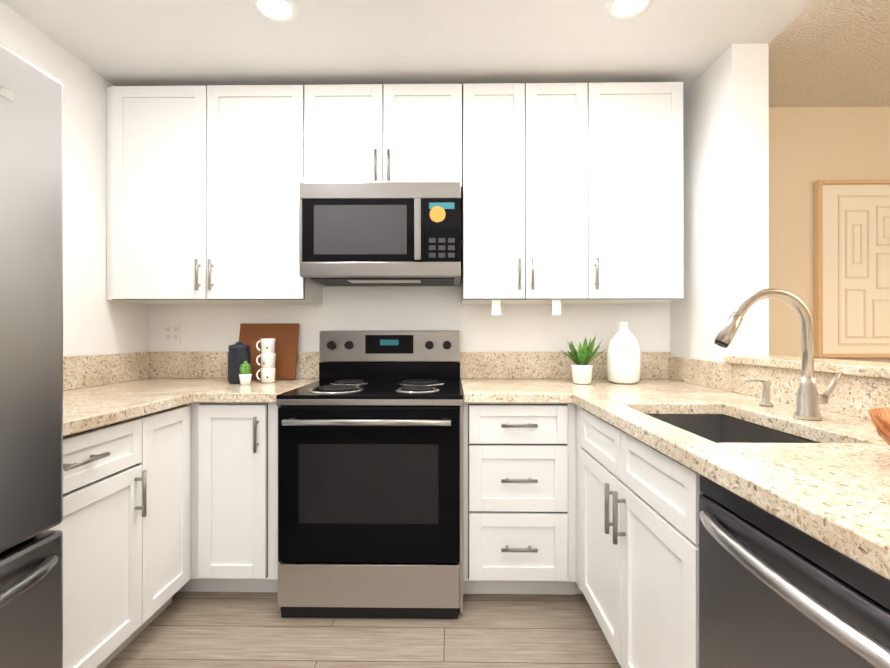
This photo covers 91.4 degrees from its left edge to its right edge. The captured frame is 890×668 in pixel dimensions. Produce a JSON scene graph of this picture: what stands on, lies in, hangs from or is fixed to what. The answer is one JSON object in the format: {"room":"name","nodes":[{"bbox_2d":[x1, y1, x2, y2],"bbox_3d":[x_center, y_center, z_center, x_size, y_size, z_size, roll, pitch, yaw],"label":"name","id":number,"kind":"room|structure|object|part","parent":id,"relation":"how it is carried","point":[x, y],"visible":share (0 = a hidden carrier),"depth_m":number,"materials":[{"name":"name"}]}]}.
{"room":"kitchen","nodes":[
{"label":"kitchen","id":0,"kind":"room"},
{"bbox_2d":[0,1,148,356],"bbox_3d":[-1.746,-0.057,0.219,0.050,2.440,4.650,0,0,1],"label":"wall","id":1,"kind":"structure","parent":0,"point":[96,321],"depth_m":2.04,"materials":[{"name":"white paint"}]},
{"bbox_2d":[104,592,620,667],"bbox_3d":[1.228,1.188,0.179,6.000,0.050,4.650,0,0,1],"label":"floor","id":2,"kind":"structure","parent":0,"point":[219,630],"depth_m":1.67,"materials":[{"name":"brown wood"}]},
{"bbox_2d":[0,43,62,667],"bbox_3d":[-1.288,0.273,0.622,0.853,1.780,0.894,0,0,1],"label":"fridge","id":3,"kind":"object","parent":2,"relation":"on","point":[31,356],"visible":1,"depth_m":0.97,"materials":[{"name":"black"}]},
{"bbox_2d":[48,404,190,667],"bbox_3d":[-1.379,0.728,1.482,0.643,0.874,0.809,0,0,1],"label":"base cabinet","id":4,"kind":"object","parent":2,"relation":"on","point":[124,526],"visible":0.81,"depth_m":1.49,"materials":[{"name":"white wood"}]},
{"bbox_2d":[177,402,277,591],"bbox_3d":[-1.192,0.728,2.152,1.004,0.874,0.644,0,0,1],"label":"base cabinet","id":5,"kind":"object","parent":2,"relation":"on","point":[234,496],"visible":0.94,"depth_m":1.88,"materials":[{"name":"white wood"}]},
{"bbox_2d":[63,352,266,435],"bbox_3d":[-1.370,0.195,1.754,0.660,0.190,1.353,0,0,1],"label":"countertop","id":6,"kind":"structure","parent":5,"relation":"on","point":[99,390],"depth_m":2.00,"materials":[{"name":"stone"}]},
{"bbox_2d":[228,342,250,383],"bbox_3d":[-1.050,0.144,2.215,0.106,0.210,0.106,0,0,1],"label":"canister","id":7,"kind":"object","parent":6,"relation":"on","point":[239,353],"visible":0.81,"depth_m":2.17,"materials":[{"name":"grey ceramic"}]},
{"bbox_2d":[239,360,251,384],"bbox_3d":[-0.986,0.190,2.144,0.060,0.119,0.060,0,0,1],"label":"succulent","id":8,"kind":"object","parent":6,"relation":"on","point":[245,375],"visible":1,"depth_m":2.12,"materials":[{"name":"green plant"}]},
{"bbox_2d":[256,339,275,382],"bbox_3d":[-0.921,0.137,2.232,0.095,0.226,0.077,0,0,1],"label":"mugs","id":9,"kind":"object","parent":6,"relation":"on","point":[267,364],"visible":1,"depth_m":2.21,"materials":[{"name":"white ceramic"}]},
{"bbox_2d":[239,323,298,379],"bbox_3d":[-0.981,0.095,2.401,0.325,0.308,0.078,0,0,1],"label":"cutting board","id":10,"kind":"object","parent":6,"relation":"on","point":[285,336],"visible":0.57,"depth_m":2.40,"materials":[{"name":"brown wood"}]},
{"bbox_2d":[276,330,462,618],"bbox_3d":[-0.305,0.573,2.067,0.765,1.185,0.736,0,0,1],"label":"range","id":11,"kind":"object","parent":2,"relation":"on","point":[370,473],"visible":1,"depth_m":1.75,"materials":[{"name":"black metal"}]},
{"bbox_2d":[463,402,575,594],"bbox_3d":[0.333,0.728,2.133,0.501,0.874,0.644,0,0,1],"label":"base cabinet","id":12,"kind":"object","parent":2,"relation":"on","point":[519,498],"visible":1,"depth_m":1.86,"materials":[{"name":"white wood"}]},
{"bbox_2d":[535,352,889,579],"bbox_3d":[0.976,0.191,0.879,0.933,0.196,3.136,0,0,1],"label":"countertop","id":13,"kind":"structure","parent":12,"relation":"on","point":[831,488],"depth_m":1.18,"materials":[{"name":"stone"}]},
{"bbox_2d":[560,336,606,383],"bbox_3d":[0.689,0.126,2.177,0.201,0.246,0.196,0,0,1],"label":"potted plant","id":14,"kind":"object","parent":13,"relation":"on","point":[582,368],"visible":1,"depth_m":2.15,"materials":[{"name":"green plant"}]},
{"bbox_2d":[606,322,640,383],"bbox_3d":[0.910,0.094,2.210,0.164,0.310,0.164,0,0,1],"label":"vase","id":15,"kind":"object","parent":13,"relation":"on","point":[623,365],"visible":1,"depth_m":2.15,"materials":[{"name":"white ceramic"}]},
{"bbox_2d":[649,415,816,442],"bbox_3d":[0.810,0.388,1.278,0.377,0.194,0.577,0,0,1],"label":"sink","id":16,"kind":"object","parent":13,"relation":"in","point":[720,429],"visible":0.06,"depth_m":1.53,"materials":[{"name":"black metal"}]},
{"bbox_2d":[744,378,772,406],"bbox_3d":[1.088,0.202,1.507,0.096,0.094,0.040,0,0,1],"label":"soap dispenser","id":17,"kind":"object","parent":13,"relation":"on","point":[765,393],"visible":1,"depth_m":1.50,"materials":[{"name":"silver metal"}]},
{"bbox_2d":[714,288,840,420],"bbox_3d":[0.978,0.057,1.279,0.360,0.384,0.066,0,0,1],"label":"faucet","id":18,"kind":"object","parent":13,"relation":"on","point":[809,398],"visible":1,"depth_m":1.27,"materials":[{"name":"silver metal"}]},
{"bbox_2d":[868,408,889,445],"bbox_3d":[0.921,0.199,0.745,0.280,0.098,0.280,0,0,1],"label":"wooden bowl","id":19,"kind":"object","parent":13,"relation":"on","point":[880,417],"visible":1,"depth_m":0.80,"materials":[{"name":"brown wood"}]},
{"bbox_2d":[575,405,583,593],"bbox_3d":[0.913,0.728,2.119,0.696,0.874,0.656,0,0,1],"label":"strip","id":20,"kind":"object","parent":2,"relation":"on","point":[577,590],"depth_m":1.83,"materials":[{"name":"white wood"}]},
{"bbox_3d":[0.864,0.728,1.827,0.604,0.874,0.070,0,0,1],"label":"kitchen peninsula base cabinet filler panel","id":21,"kind":"part","parent":20,"relation":"part of","materials":[{"name":"white wood"}]},
{"bbox_2d":[581,408,817,667],"bbox_3d":[0.838,0.727,1.365,0.643,0.874,0.850,0,0,1],"label":"base cabinet","id":22,"kind":"object","parent":2,"relation":"on","point":[640,544],"visible":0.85,"depth_m":1.26,"materials":[{"name":"white wood"}]},
{"bbox_2d":[699,474,889,667],"bbox_3d":[0.805,0.723,0.620,0.638,0.856,0.594,0,0,1],"label":"dishwasher","id":23,"kind":"object","parent":2,"relation":"on","point":[775,592],"visible":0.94,"depth_m":0.69,"materials":[{"name":"black"}]},
{"bbox_2d":[0,0,889,106],"bbox_3d":[1.228,-1.302,0.182,6.000,0.050,4.650,0,0,1],"label":"ceiling","id":24,"kind":"structure","parent":0,"point":[687,43],"depth_m":1.89,"materials":[{"name":"white paint"}]},
{"bbox_2d":[251,0,297,23],"bbox_3d":[-0.662,-1.271,1.692,0.170,0.006,0.170,0,0,1],"label":"recessed light","id":25,"kind":"object","parent":24,"relation":"in","point":[280,10],"visible":1,"depth_m":1.70,"materials":[{"name":"white plastic"}]},
{"bbox_2d":[606,0,653,20],"bbox_3d":[0.713,-1.271,1.674,0.170,0.006,0.170,0,0,1],"label":"recessed light","id":26,"kind":"object","parent":24,"relation":"in","point":[619,9],"visible":1,"depth_m":1.70,"materials":[{"name":"white plastic"}]},
{"bbox_2d":[149,107,889,362],"bbox_3d":[1.283,-0.054,2.475,5.950,2.440,0.060,0,0,1],"label":"wall","id":27,"kind":"structure","parent":0,"point":[479,327],"depth_m":2.45,"materials":[{"name":"white paint"}]},
{"bbox_2d":[164,322,180,344],"bbox_3d":[-1.558,-0.004,2.478,0.096,0.132,0.007,0,0,1],"label":"electrical outlet plate","id":28,"kind":"object","parent":27,"relation":"attached to","point":[172,333],"visible":1,"depth_m":2.48,"materials":[{"name":"white plastic"}]},
{"bbox_2d":[107,85,322,303],"bbox_3d":[-1.194,-0.702,2.292,0.997,1.065,0.368,0,0,1],"label":"upper cabinet","id":29,"kind":"object","parent":27,"relation":"attached to","point":[203,182],"visible":1,"depth_m":2.15,"materials":[{"name":"white wood"}]},
{"bbox_2d":[304,84,462,198],"bbox_3d":[-0.304,-0.977,2.281,0.784,0.515,0.368,0,0,1],"label":"upper cabinet","id":30,"kind":"object","parent":27,"relation":"attached to","point":[383,133],"visible":0.71,"depth_m":2.14,"materials":[{"name":"white wood"}]},
{"bbox_2d":[299,182,460,285],"bbox_3d":[-0.304,-0.490,2.238,0.762,0.449,0.453,0,0,1],"label":"microwave","id":31,"kind":"object","parent":30,"relation":"attached to","point":[379,233],"visible":1,"depth_m":2.04,"materials":[{"name":"silver metal"}]},
{"bbox_2d":[461,82,682,314],"bbox_3d":[0.629,-0.664,2.269,1.081,1.140,0.368,0,0,1],"label":"upper cabinet","id":32,"kind":"object","parent":27,"relation":"attached to","point":[572,193],"visible":1,"depth_m":2.13,"materials":[{"name":"white wood"}]},
{"bbox_2d":[814,179,889,357],"bbox_3d":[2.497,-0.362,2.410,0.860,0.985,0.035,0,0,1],"label":"door","id":33,"kind":"structure","parent":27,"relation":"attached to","point":[851,268],"depth_m":2.42,"materials":[{"name":"painted wood"},{"name":"wood"}]},
{"bbox_2d":[670,44,768,361],"bbox_3d":[1.344,-0.055,2.174,0.160,2.440,0.540,0,0,1],"label":"wall","id":34,"kind":"structure","parent":0,"point":[725,183],"depth_m":1.95,"materials":[{"name":"white paint"}]}
]}

